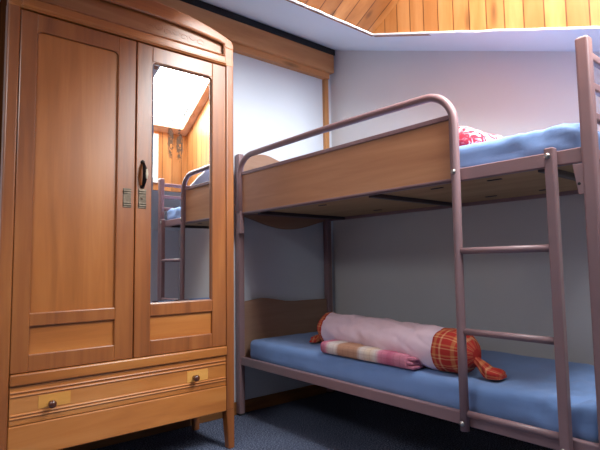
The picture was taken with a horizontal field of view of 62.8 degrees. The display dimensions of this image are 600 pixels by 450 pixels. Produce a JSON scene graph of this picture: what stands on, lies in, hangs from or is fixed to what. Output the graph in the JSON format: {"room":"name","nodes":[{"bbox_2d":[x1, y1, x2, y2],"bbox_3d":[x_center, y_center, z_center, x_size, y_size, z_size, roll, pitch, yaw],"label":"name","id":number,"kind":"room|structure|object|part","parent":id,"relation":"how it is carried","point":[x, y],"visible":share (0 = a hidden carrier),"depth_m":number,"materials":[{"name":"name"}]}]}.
{"room":"bedroom","nodes":[
{"label":"bedroom","id":0,"kind":"room"},
{"bbox_2d":[233,52,334,401],"bbox_3d":[-1.270,-0.175,2.513,4.070,2.631,0.100,3,-6,-40],"label":"wall","id":1,"kind":"structure","parent":0,"point":[272,103],"depth_m":3.38,"materials":[{"name":"white paint"}]},
{"bbox_2d":[60,385,335,449],"bbox_3d":[-1.216,1.095,2.369,3.870,0.075,0.014,3,-6,-40],"label":"baseboard","id":2,"kind":"structure","parent":1,"relation":"attached to","point":[252,404],"depth_m":2.96,"materials":[{"name":"brown wood"}]},
{"bbox_2d":[153,0,333,79],"bbox_3d":[-1.241,-1.291,2.524,3.840,0.138,0.075,3,-6,-40],"label":"trim","id":3,"kind":"structure","parent":1,"relation":"attached to","point":[237,32],"depth_m":3.28,"materials":[{"name":"brown wood"}]},
{"bbox_2d":[180,0,334,55],"bbox_3d":[-1.238,-1.395,2.533,3.848,0.070,0.079,3,-6,-40],"label":"trim","id":4,"kind":"structure","parent":1,"relation":"attached to","point":[198,3],"depth_m":3.28,"materials":[{"name":"black metal"}]},
{"bbox_2d":[322,79,332,311],"bbox_3d":[0.205,-0.098,3.655,0.038,2.018,0.030,3,-6,-40],"label":"trim","id":5,"kind":"structure","parent":1,"relation":"attached to","point":[325,97],"depth_m":3.70,"materials":[{"name":"brown wood"}]},
{"bbox_2d":[93,391,553,449],"bbox_3d":[-0.097,1.052,1.025,4.070,0.080,3.710,3,-6,-40],"label":"floor","id":6,"kind":"structure","parent":0,"point":[338,420],"depth_m":2.69,"materials":[{"name":"blue carpet"}]},
{"bbox_2d":[0,0,233,449],"bbox_3d":[-0.872,0.022,2.386,1.060,2.208,0.458,3,-6,-40],"label":"wardrobe","id":7,"kind":"object","parent":6,"relation":"on","point":[117,174],"visible":1,"depth_m":2.19,"materials":[{"name":"brown wood"}]},
{"bbox_3d":[-1.286,-0.032,2.082,0.022,1.920,0.360,3,-6,-40],"label":"panel","id":8,"kind":"part","parent":7,"relation":"part of","materials":[{"name":"brown wood"}]},
{"bbox_3d":[-1.160,0.000,1.940,0.046,1.810,0.054,3,-6,-40],"label":"corner post","id":9,"kind":"part","parent":7,"relation":"part of","materials":[{"name":"brown wood"}]},
{"bbox_3d":[-0.991,0.715,1.963,0.031,0.030,0.037,3,-6,-40],"label":"knob","id":10,"kind":"part","parent":7,"relation":"part of","materials":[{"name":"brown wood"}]},
{"bbox_3d":[-0.953,0.465,2.061,0.343,0.118,0.009,3,-6,-40],"label":"panel","id":11,"kind":"part","parent":7,"relation":"part of","materials":[{"name":"brown wood"}]},
{"bbox_3d":[-0.951,-0.143,2.111,0.479,1.464,0.024,3,-6,-40],"label":"door","id":12,"kind":"part","parent":7,"relation":"part of","materials":[{"name":"brown wood"}]},
{"bbox_3d":[-0.963,-0.220,2.115,0.343,1.169,0.009,3,-6,-40],"label":"panel","id":13,"kind":"part","parent":7,"relation":"part of","materials":[{"name":"brown wood"}]},
{"bbox_3d":[-0.752,0.720,2.198,0.962,0.148,0.025,3,-6,-40],"label":"drawer","id":14,"kind":"part","parent":7,"relation":"part of","materials":[{"name":"brown wood"}]},
{"bbox_3d":[-0.760,0.622,2.214,0.966,0.046,0.060,3,-6,-40],"label":"rail","id":15,"kind":"part","parent":7,"relation":"part of","materials":[{"name":"brown wood"}]},
{"bbox_3d":[-0.778,-0.979,2.335,1.058,0.223,0.054,3,-6,-40],"label":"cornice","id":16,"kind":"part","parent":7,"relation":"part of","materials":[{"name":"brown wood"}]},
{"bbox_3d":[-0.783,-0.970,2.341,0.960,0.116,0.018,3,-6,-40],"label":"frieze panel","id":17,"kind":"part","parent":7,"relation":"part of","materials":[{"name":"brown wood"}]},
{"bbox_3d":[-0.729,-0.122,2.275,0.037,0.092,0.008,3,-6,-40],"label":"keyhole plate","id":18,"kind":"part","parent":7,"relation":"part of","materials":[{"name":"grey metal"}]},
{"bbox_3d":[-0.721,-0.236,2.271,0.020,0.136,0.040,3,-6,-40],"label":"pull handle","id":19,"kind":"part","parent":7,"relation":"part of","materials":[{"name":"black metal"}]},
{"bbox_3d":[-0.579,-0.124,2.420,0.479,1.464,0.024,3,-6,-40],"label":"door","id":20,"kind":"part","parent":7,"relation":"part of","materials":[{"name":"brown wood"}]},
{"bbox_3d":[-0.575,0.483,2.376,0.331,0.117,0.009,3,-6,-40],"label":"panel","id":21,"kind":"part","parent":7,"relation":"part of","materials":[{"name":"brown wood"}]},
{"bbox_2d":[150,63,210,302],"bbox_3d":[-0.582,-0.203,2.427,0.329,1.158,0.002,3,-6,-40],"label":"mirror glass","id":22,"kind":"object","parent":7,"relation":"attached to","point":[180,95],"depth_m":2.42,"materials":[{"name":"silver"}]},
{"bbox_3d":[-0.600,1.060,2.788,0.045,0.195,0.045,3,-6,-40],"label":"leg","id":23,"kind":"part","parent":7,"relation":"part of","materials":[{"name":"brown wood"}]},
{"bbox_3d":[-0.502,0.738,2.369,0.031,0.030,0.037,3,-6,-40],"label":"knob","id":24,"kind":"part","parent":7,"relation":"part of","materials":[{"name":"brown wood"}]},
{"bbox_3d":[-0.367,1.034,2.510,0.045,0.195,0.053,3,-6,-40],"label":"leg","id":25,"kind":"part","parent":7,"relation":"part of","materials":[{"name":"brown wood"}]},
{"bbox_3d":[-0.381,0.040,2.588,0.046,1.810,0.054,3,-6,-40],"label":"corner post","id":26,"kind":"part","parent":7,"relation":"part of","materials":[{"name":"brown wood"}]},
{"bbox_2d":[235,35,599,449],"bbox_3d":[0.577,0.293,2.573,0.910,1.657,2.098,3,-6,-40],"label":"bunk bed","id":27,"kind":"object","parent":6,"relation":"on","point":[416,167],"visible":0.85,"depth_m":2.12,"materials":[{"name":"metal"}]},
{"bbox_3d":[-0.379,0.358,3.108,0.042,1.631,0.047,3,-6,-40],"label":"post","id":28,"kind":"part","parent":27,"relation":"part of","materials":[{"name":"metal"}]},
{"bbox_3d":[-0.096,-0.216,3.397,0.712,0.494,0.020,3,-6,-40],"label":"headboard","id":29,"kind":"part","parent":27,"relation":"part of","materials":[{"name":"laminate"}]},
{"bbox_3d":[-0.083,0.688,3.325,0.712,0.407,0.020,3,-6,-40],"label":"headboard","id":30,"kind":"part","parent":27,"relation":"part of","materials":[{"name":"laminate"}]},
{"bbox_3d":[-0.095,-0.069,3.386,0.716,0.035,0.030,3,-6,-40],"label":"rail","id":31,"kind":"part","parent":27,"relation":"part of","materials":[{"name":"metal"}]},
{"bbox_3d":[0.204,0.388,3.592,0.042,1.631,0.047,3,-6,-40],"label":"post","id":32,"kind":"part","parent":27,"relation":"part of","materials":[{"name":"metal"}]},
{"bbox_3d":[0.120,-0.247,2.515,0.012,0.239,1.499,3,-6,-40],"label":"guard panel","id":33,"kind":"part","parent":27,"relation":"part of","materials":[{"name":"laminate"}]},
{"bbox_3d":[0.115,0.157,2.469,0.040,1.324,1.572,3,-6,-40],"label":"guard rail","id":34,"kind":"part","parent":27,"relation":"part of","materials":[{"name":"metal"}]},
{"bbox_3d":[0.274,-0.158,2.357,0.026,0.050,2.012,3,-6,-40],"label":"rail","id":35,"kind":"part","parent":27,"relation":"part of","materials":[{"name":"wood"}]},
{"bbox_3d":[0.604,-0.133,2.630,0.828,0.012,2.002,3,-6,-40],"label":"board","id":36,"kind":"part","parent":27,"relation":"part of","materials":[{"name":"brown wood"}]},
{"bbox_3d":[0.287,0.773,2.284,0.026,0.048,2.012,3,-6,-40],"label":"rail","id":37,"kind":"part","parent":27,"relation":"part of","materials":[{"name":"metal"}]},
{"bbox_2d":[250,332,598,442],"bbox_3d":[0.580,0.716,2.525,0.727,0.145,1.963,3,-6,-40],"label":"mattress","id":38,"kind":"object","parent":27,"relation":"on","point":[528,394],"visible":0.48,"depth_m":2.02,"materials":[{"name":"blue fabric"}]},
{"bbox_2d":[320,339,425,369],"bbox_3d":[0.361,0.614,2.370,0.189,0.062,0.605,3,-6,-40],"label":"folded blanket","id":39,"kind":"object","parent":38,"relation":"on","point":[335,347],"visible":0.88,"depth_m":2.28,"materials":[{"name":"fabric"}]},
{"bbox_2d":[309,312,506,379],"bbox_3d":[0.433,0.553,2.409,0.196,0.187,1.253,2,-5,-32],"label":"bolster pillow","id":40,"kind":"object","parent":38,"relation":"on","point":[435,347],"visible":0.8,"depth_m":2.18,"materials":[{"name":"fabric"}]},
{"bbox_3d":[0.854,-0.110,2.838,0.026,0.026,2.012,3,-6,-40],"label":"rail","id":41,"kind":"part","parent":27,"relation":"part of","materials":[{"name":"metal"}]},
{"bbox_2d":[459,123,599,167],"bbox_3d":[0.600,-0.210,2.625,0.810,0.137,1.963,3,-6,-40],"label":"mattress","id":42,"kind":"object","parent":27,"relation":"on","point":[564,136],"visible":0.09,"depth_m":1.77,"materials":[{"name":"blue fabric"}]},
{"bbox_2d":[459,126,501,145],"bbox_3d":[0.705,-0.362,2.410,0.363,0.141,0.540,3,-6,-40],"label":"pillow","id":43,"kind":"object","parent":42,"relation":"on","point":[467,135],"visible":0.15,"depth_m":2.14,"materials":[{"name":"white fabric"}]},
{"bbox_3d":[0.934,0.209,1.537,0.042,1.644,0.042,3,-6,-40],"label":"post","id":44,"kind":"part","parent":27,"relation":"part of","materials":[{"name":"metal"}]},
{"bbox_2d":[286,0,399,35],"bbox_3d":[0.368,-1.488,2.369,0.940,0.578,0.920,3,-6,-40],"label":"ceiling","id":45,"kind":"structure","parent":0,"point":[368,15],"depth_m":2.80,"materials":[{"name":"brown wood"}]},
{"bbox_2d":[200,0,599,51],"bbox_3d":[-0.124,-0.930,1.181,3.870,1.246,3.510,3,-6,-40],"label":"ceiling","id":46,"kind":"structure","parent":0,"point":[286,16],"depth_m":2.88,"materials":[{"name":"white paint"}]},
{"bbox_2d":[330,51,599,364],"bbox_3d":[1.410,-0.201,2.398,0.100,2.591,3.510,3,-6,-40],"label":"wall","id":47,"kind":"structure","parent":0,"point":[398,267],"depth_m":2.83,"materials":[{"name":"white paint"}]},
{"bbox_2d":[372,0,599,36],"bbox_3d":[1.047,-1.161,2.286,0.038,1.201,1.870,3,-6,-40],"label":"wooden ceiling","id":48,"kind":"structure","parent":0,"point":[407,15],"depth_m":2.41,"materials":[{"name":"brown wood"}]},
{"bbox_2d":[289,0,599,35],"bbox_3d":[0.683,-0.908,1.954,0.940,0.668,1.864,3,-6,-40],"label":"trim","id":49,"kind":"structure","parent":48,"relation":"attached to","point":[295,1],"depth_m":2.49,"materials":[{"name":"white wood"}]}
]}

